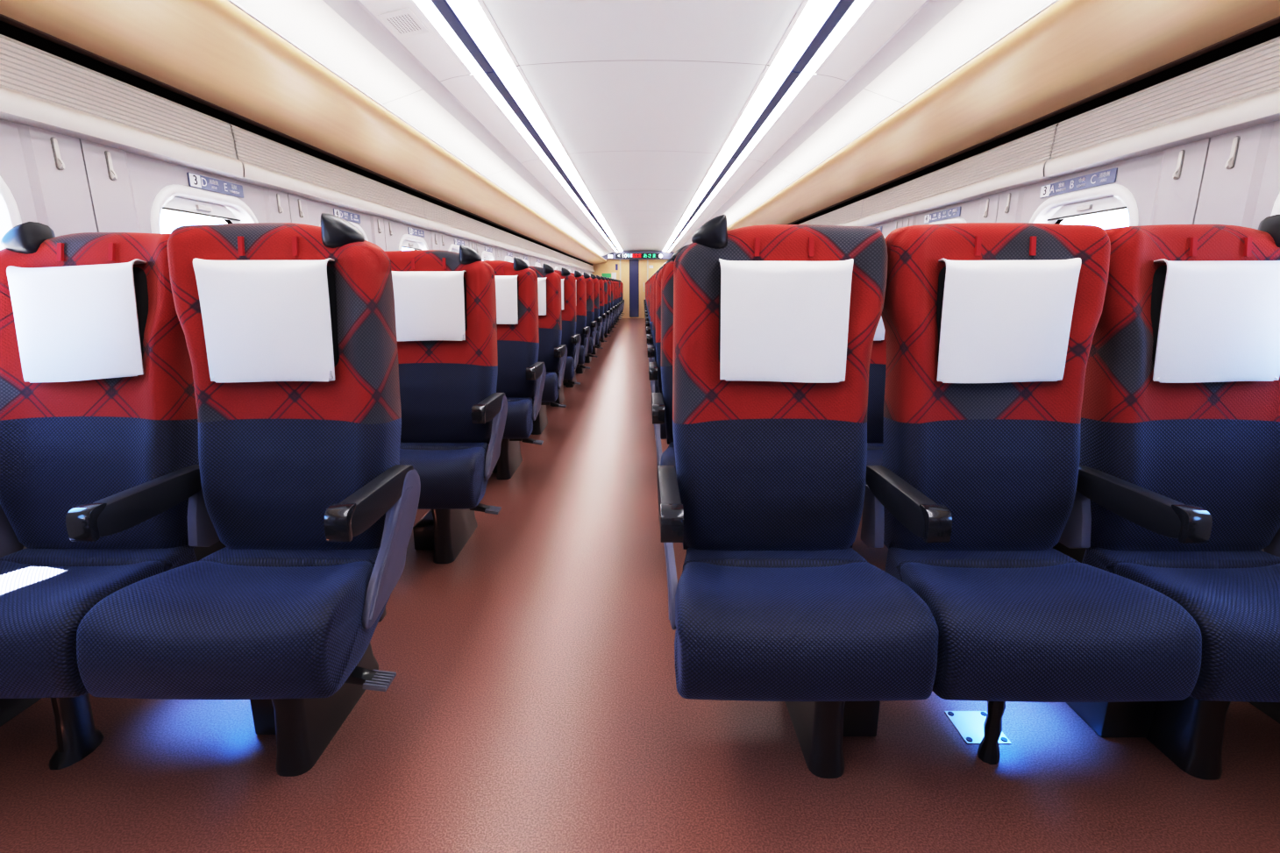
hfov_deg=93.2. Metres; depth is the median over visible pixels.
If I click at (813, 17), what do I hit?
diffuser
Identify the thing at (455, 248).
window
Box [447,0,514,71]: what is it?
diffuser
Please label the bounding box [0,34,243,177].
trim
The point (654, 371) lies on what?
bench
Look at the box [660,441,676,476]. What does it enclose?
seat cushion
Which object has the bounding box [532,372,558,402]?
seat cushion
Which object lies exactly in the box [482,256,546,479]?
bench
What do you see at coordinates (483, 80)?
diffuser
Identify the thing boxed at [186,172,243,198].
number sign
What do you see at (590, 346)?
seat cushion
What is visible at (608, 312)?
bench
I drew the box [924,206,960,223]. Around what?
number sign
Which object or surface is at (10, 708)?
baseboard
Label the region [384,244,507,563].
seat
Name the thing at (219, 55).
luggage rack
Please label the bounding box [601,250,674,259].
display
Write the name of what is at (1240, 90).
trim
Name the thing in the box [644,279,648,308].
bench
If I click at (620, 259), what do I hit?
trim
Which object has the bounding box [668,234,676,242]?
diffuser
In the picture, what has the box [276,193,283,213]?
coat hook
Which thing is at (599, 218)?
diffuser
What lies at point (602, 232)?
diffuser
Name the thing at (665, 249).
ceiling lamp
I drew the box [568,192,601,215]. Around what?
ceiling lamp
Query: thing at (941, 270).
headrest pillow
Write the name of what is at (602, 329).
seat cushion
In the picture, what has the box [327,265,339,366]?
headrest pillow
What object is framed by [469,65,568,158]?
ceiling lamp
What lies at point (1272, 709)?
baseboard
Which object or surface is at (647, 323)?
bench
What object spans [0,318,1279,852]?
floor
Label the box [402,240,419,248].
blind
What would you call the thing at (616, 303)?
bench
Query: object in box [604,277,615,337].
bench
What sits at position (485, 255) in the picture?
window
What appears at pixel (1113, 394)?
seats
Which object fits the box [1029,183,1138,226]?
window
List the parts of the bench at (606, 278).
backrest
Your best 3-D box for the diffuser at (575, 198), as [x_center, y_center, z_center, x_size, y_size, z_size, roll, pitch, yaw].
[-0.788,-2.961,8.092,0.050,0.030,2.068,0,13,0]
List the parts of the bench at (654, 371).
panel, armrest, backrest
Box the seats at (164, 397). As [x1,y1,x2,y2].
[0,213,420,776]
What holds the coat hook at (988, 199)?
attached to the wall at (1205, 192)
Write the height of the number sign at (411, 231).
0.047 m
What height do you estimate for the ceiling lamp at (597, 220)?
0.053 m
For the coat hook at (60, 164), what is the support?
attached to the wall at (81, 197)
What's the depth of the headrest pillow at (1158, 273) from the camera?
1.39 m
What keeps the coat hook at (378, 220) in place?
attached to the wall at (81, 197)
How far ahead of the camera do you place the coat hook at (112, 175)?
1.82 m
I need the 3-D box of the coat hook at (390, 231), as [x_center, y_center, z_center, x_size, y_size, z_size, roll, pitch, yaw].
[-1.585,-1.260,3.851,0.014,0.084,0.018,0,13,0]
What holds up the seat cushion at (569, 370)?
on the bench at (569, 337)
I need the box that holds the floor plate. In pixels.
[944,711,1011,744]
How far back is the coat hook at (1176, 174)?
1.81 m
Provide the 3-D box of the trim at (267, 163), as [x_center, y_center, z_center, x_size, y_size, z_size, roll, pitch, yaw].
[-1.577,-1.306,3.358,0.074,0.199,2.074,0,13,0]
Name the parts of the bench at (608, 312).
backrest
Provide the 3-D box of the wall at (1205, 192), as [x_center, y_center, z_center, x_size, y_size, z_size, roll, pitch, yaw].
[1.662,-1.814,8.259,0.030,1.880,23.275,0,13,0]
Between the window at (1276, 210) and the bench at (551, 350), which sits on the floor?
the bench at (551, 350)
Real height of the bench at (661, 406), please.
1.209 m
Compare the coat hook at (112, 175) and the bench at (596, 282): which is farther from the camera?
the bench at (596, 282)
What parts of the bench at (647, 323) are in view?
backrest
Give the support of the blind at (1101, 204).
attached to the window at (1058, 209)
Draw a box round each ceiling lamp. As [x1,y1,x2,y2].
[408,0,519,74]
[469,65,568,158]
[539,153,590,195]
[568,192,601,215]
[585,212,609,227]
[596,226,614,236]
[603,234,618,242]
[608,241,620,248]
[612,247,623,252]
[662,247,673,251]
[664,241,676,248]
[667,234,682,243]
[671,225,689,236]
[676,212,700,227]
[683,191,717,214]
[696,154,746,194]
[717,65,816,158]
[767,0,877,73]
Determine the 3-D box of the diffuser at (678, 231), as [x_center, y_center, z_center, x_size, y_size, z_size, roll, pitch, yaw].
[0.745,-3.919,12.134,0.100,0.032,2.068,0,13,0]
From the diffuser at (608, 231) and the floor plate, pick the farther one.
the diffuser at (608, 231)
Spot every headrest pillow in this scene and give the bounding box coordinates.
[133,267,148,360]
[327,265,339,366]
[463,276,467,331]
[517,280,519,315]
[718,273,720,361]
[936,265,945,362]
[1150,264,1166,366]
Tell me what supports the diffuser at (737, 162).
attached to the ceiling lamp at (722, 168)
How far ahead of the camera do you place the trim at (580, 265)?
15.42 m
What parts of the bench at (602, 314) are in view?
backrest, panel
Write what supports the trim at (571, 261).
attached to the wall at (81, 197)
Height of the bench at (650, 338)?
1.210 m
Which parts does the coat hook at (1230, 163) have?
plate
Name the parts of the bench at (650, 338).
backrest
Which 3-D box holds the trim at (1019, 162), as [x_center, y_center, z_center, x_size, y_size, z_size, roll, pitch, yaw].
[1.609,-1.302,3.345,0.074,0.199,2.074,0,13,0]
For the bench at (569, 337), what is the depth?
5.46 m
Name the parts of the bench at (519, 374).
backrest, under frame, grab handle, armrest, panel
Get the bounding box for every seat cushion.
[0,545,197,698]
[76,547,389,699]
[399,441,488,509]
[502,397,533,438]
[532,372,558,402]
[556,355,574,379]
[573,345,584,364]
[584,336,592,353]
[591,330,598,345]
[597,326,604,338]
[603,321,607,333]
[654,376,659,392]
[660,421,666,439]
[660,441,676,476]
[674,547,938,701]
[862,442,882,508]
[884,547,1201,702]
[1081,547,1279,702]
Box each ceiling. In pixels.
[234,0,622,255]
[483,0,803,250]
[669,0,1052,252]
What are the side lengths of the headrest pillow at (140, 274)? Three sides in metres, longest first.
0.300 x 0.243 x 0.136 m
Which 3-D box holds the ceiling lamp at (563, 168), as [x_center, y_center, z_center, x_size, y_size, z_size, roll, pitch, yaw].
[-0.716,-2.498,6.070,0.250,0.053,2.079,0,13,0]
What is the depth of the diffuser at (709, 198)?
7.91 m
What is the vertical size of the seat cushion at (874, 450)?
0.195 m
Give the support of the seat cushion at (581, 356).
on the bench at (581, 329)
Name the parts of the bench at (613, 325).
backrest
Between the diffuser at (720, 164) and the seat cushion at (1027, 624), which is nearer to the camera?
the seat cushion at (1027, 624)
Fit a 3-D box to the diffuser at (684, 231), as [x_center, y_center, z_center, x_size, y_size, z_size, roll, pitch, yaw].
[0.880,-3.905,12.136,0.050,0.030,2.068,0,13,0]
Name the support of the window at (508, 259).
in the wall at (81, 197)
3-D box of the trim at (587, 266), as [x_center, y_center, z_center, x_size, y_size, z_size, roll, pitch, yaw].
[-1.514,-4.614,17.537,0.074,0.199,2.074,0,13,0]
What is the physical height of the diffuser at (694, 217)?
0.030 m
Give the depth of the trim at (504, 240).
7.21 m
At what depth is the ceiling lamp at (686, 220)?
9.95 m
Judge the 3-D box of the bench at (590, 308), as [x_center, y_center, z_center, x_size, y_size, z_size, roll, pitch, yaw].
[-1.047,-1.276,7.428,1.051,1.208,0.552,0,13,0]
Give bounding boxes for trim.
[0,21,592,265]
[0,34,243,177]
[229,123,427,227]
[421,199,496,245]
[490,226,531,255]
[527,241,552,261]
[550,249,567,264]
[564,255,577,268]
[576,259,585,270]
[584,263,591,271]
[619,259,648,318]
[791,22,1279,224]
[799,199,863,226]
[858,122,1059,226]
[1044,35,1279,177]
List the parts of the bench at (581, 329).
grab handle, backrest, panel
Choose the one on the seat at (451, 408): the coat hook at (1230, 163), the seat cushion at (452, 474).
the seat cushion at (452, 474)
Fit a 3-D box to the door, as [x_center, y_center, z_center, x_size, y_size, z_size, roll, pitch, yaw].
[-0.193,-4.460,19.631,0.880,1.865,0.060,0,13,0]
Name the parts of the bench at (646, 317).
backrest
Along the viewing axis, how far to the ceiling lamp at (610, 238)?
14.04 m
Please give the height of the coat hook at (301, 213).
0.084 m
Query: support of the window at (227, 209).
in the wall at (81, 197)
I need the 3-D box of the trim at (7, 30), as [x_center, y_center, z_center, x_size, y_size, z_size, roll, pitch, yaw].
[-1.566,-2.568,8.239,0.001,0.053,23.000,0,13,0]
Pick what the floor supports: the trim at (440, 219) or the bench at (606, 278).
the bench at (606, 278)
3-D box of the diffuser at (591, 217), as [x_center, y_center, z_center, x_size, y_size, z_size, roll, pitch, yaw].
[-0.779,-3.434,10.118,0.050,0.030,2.068,0,13,0]
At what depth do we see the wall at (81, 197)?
1.81 m
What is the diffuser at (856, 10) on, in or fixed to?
attached to the ceiling lamp at (818, 28)
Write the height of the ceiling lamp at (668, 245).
0.053 m
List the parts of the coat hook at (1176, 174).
plate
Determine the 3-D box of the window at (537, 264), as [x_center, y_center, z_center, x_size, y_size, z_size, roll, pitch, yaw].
[-1.615,-2.239,9.410,0.095,0.604,0.608,0,13,0]
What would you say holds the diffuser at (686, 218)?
attached to the ceiling lamp at (686, 220)
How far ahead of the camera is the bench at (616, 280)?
16.59 m
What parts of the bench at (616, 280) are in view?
backrest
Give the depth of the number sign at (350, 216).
3.31 m
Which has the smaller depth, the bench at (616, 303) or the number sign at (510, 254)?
the number sign at (510, 254)
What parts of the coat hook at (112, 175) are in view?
plate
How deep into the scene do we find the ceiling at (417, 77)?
2.99 m
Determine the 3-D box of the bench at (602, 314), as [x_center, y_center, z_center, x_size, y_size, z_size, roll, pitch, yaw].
[-1.038,-1.748,9.453,1.051,1.209,0.550,0,13,0]
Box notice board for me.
[611,272,616,279]
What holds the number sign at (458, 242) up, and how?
attached to the wall at (81, 197)
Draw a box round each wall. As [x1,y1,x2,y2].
[0,119,592,549]
[592,249,669,318]
[857,120,1279,551]
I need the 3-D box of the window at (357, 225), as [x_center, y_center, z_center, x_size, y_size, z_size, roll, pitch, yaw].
[-1.643,-0.821,3.333,0.095,0.604,0.608,0,13,0]
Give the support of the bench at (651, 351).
on the floor
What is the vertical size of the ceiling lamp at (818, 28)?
0.053 m
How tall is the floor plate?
0.005 m
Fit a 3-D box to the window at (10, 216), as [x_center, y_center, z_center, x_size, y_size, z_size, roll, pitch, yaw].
[-1.652,-0.348,1.307,0.095,0.604,0.608,0,13,0]
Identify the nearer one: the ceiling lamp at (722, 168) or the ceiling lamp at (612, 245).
the ceiling lamp at (722, 168)
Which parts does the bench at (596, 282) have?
backrest, panel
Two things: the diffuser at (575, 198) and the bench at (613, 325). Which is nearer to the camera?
the diffuser at (575, 198)
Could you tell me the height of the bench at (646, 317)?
1.209 m
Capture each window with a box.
[0,176,21,250]
[149,184,258,233]
[319,220,368,241]
[398,234,428,250]
[448,243,459,253]
[481,250,494,260]
[504,256,513,263]
[534,262,540,267]
[928,216,966,224]
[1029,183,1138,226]
[1270,192,1279,216]
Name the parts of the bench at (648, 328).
backrest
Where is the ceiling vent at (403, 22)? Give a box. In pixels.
[377,7,428,37]
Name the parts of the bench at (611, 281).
backrest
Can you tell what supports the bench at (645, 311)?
on the floor
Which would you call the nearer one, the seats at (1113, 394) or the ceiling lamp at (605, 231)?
the seats at (1113, 394)
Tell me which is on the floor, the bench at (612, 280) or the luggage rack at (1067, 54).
the bench at (612, 280)
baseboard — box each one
[0,540,226,726]
[1052,541,1279,723]
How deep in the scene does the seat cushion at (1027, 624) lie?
1.16 m
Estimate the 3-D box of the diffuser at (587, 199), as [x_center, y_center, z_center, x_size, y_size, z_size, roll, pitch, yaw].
[-0.653,-2.975,8.088,0.100,0.032,2.068,0,13,0]
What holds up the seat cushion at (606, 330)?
on the bench at (608, 312)
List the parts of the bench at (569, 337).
backrest, grab handle, armrest, panel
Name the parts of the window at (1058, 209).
blind handle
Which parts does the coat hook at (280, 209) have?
plate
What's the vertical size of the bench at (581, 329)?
1.210 m
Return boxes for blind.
[163,197,236,219]
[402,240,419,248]
[1050,196,1126,219]
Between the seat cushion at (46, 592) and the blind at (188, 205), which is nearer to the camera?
the seat cushion at (46, 592)
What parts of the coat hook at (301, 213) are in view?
plate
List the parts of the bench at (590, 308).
grab handle, backrest, panel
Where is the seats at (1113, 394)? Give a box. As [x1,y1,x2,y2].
[657,214,1279,779]
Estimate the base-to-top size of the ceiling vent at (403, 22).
0.030 m
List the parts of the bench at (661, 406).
armrest, panel, backrest, grab handle, backrest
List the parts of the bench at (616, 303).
backrest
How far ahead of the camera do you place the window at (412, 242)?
4.29 m
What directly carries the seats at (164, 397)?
on the floor
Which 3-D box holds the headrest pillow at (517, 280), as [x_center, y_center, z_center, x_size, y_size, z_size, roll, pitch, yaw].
[-0.839,-0.736,3.483,0.300,0.243,0.136,0,13,0]
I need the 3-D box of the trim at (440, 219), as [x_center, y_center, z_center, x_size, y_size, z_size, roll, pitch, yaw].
[-1.569,-1.778,5.384,0.074,0.199,2.074,0,13,0]
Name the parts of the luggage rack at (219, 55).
rail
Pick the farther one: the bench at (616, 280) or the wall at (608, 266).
the wall at (608, 266)
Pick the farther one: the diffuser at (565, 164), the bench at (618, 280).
the bench at (618, 280)
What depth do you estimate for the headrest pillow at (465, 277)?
2.42 m
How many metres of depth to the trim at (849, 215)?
4.76 m
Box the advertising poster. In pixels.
[601,273,611,277]
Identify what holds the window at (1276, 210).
in the wall at (1205, 192)
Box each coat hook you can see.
[50,136,65,170]
[104,150,117,180]
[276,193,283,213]
[298,199,304,217]
[376,219,381,233]
[389,221,392,235]
[982,198,989,217]
[1003,192,1010,213]
[1172,149,1185,179]
[1224,135,1240,169]
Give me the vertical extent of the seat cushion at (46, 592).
0.195 m
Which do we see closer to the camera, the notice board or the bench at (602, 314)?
the bench at (602, 314)
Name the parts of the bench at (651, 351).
backrest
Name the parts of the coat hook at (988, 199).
plate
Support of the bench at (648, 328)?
on the floor
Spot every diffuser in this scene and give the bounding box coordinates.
[415,0,482,73]
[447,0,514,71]
[474,71,546,158]
[540,156,574,194]
[554,154,588,193]
[570,194,589,214]
[580,192,600,213]
[586,213,598,227]
[594,213,607,227]
[597,227,605,236]
[603,226,612,235]
[609,234,617,242]
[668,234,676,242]
[672,226,682,235]
[677,213,691,227]
[679,227,688,236]
[685,192,705,213]
[686,214,698,227]
[696,193,714,214]
[697,154,731,193]
[711,156,743,194]
[771,0,839,70]
[803,0,870,73]
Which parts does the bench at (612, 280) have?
backrest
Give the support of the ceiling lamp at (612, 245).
attached to the ceiling at (417, 77)
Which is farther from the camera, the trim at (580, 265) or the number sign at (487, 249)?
the trim at (580, 265)
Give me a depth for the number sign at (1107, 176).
2.23 m
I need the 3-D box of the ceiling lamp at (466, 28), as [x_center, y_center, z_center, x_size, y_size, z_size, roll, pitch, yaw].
[-0.734,-1.553,2.019,0.250,0.053,2.079,0,13,0]
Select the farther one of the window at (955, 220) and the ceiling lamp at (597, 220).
the ceiling lamp at (597, 220)
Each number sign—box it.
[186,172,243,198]
[333,208,360,223]
[408,227,424,237]
[454,238,464,245]
[484,246,492,252]
[506,251,512,256]
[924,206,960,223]
[1039,167,1117,198]
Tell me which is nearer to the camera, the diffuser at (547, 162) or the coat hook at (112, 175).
the coat hook at (112, 175)
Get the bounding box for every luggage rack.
[0,0,607,264]
[727,0,1279,230]
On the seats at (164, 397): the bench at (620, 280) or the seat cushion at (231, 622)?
the seat cushion at (231, 622)
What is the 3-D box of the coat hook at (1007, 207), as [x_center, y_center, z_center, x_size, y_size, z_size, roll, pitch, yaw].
[1.615,-0.982,2.659,0.014,0.084,0.018,0,13,0]
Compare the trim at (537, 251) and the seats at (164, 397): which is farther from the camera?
the trim at (537, 251)
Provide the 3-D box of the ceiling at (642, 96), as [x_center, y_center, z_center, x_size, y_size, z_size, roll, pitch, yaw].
[0.037,-3.007,8.129,1.236,0.022,23.000,0,13,0]
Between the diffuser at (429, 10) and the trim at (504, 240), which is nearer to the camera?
the diffuser at (429, 10)
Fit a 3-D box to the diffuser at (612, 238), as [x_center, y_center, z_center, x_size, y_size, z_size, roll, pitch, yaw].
[-0.626,-4.393,14.165,0.100,0.032,2.068,0,13,0]
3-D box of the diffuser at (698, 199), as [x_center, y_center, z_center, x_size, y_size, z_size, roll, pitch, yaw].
[0.727,-2.973,8.083,0.100,0.032,2.068,0,13,0]
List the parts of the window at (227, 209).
blind handle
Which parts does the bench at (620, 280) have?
backrest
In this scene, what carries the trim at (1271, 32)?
attached to the wall at (1205, 192)
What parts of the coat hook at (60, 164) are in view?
plate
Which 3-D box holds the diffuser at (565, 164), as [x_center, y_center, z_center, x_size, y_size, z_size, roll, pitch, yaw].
[-0.662,-2.502,6.063,0.100,0.032,2.068,0,13,0]
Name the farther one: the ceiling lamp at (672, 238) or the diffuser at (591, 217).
the ceiling lamp at (672, 238)
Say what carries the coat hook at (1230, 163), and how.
attached to the wall at (1205, 192)
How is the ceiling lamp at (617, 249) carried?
attached to the ceiling at (417, 77)
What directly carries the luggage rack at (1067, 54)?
attached to the wall at (1205, 192)
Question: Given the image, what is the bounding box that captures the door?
[620,259,647,318]
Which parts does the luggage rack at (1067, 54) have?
rail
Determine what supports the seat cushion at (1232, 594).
on the seats at (1113, 394)
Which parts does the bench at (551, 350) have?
backrest, grab handle, armrest, panel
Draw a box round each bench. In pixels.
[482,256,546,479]
[528,263,567,434]
[551,267,581,406]
[563,270,590,387]
[575,272,597,373]
[584,273,603,362]
[590,275,607,354]
[596,276,610,347]
[600,277,613,341]
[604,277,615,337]
[607,277,618,334]
[610,278,618,330]
[611,278,620,327]
[614,279,621,325]
[616,279,623,322]
[617,280,624,320]
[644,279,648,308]
[644,281,647,314]
[645,275,653,344]
[645,276,652,321]
[646,272,655,335]
[647,265,662,392]
[647,270,658,362]
[648,257,671,439]
[651,244,886,508]
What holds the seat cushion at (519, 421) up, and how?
on the bench at (519, 374)
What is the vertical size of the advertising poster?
0.130 m
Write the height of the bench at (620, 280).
1.208 m
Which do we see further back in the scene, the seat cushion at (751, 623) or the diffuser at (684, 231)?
the diffuser at (684, 231)
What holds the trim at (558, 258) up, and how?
attached to the wall at (81, 197)
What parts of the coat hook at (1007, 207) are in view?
plate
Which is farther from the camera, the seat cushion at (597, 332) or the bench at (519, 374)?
the seat cushion at (597, 332)

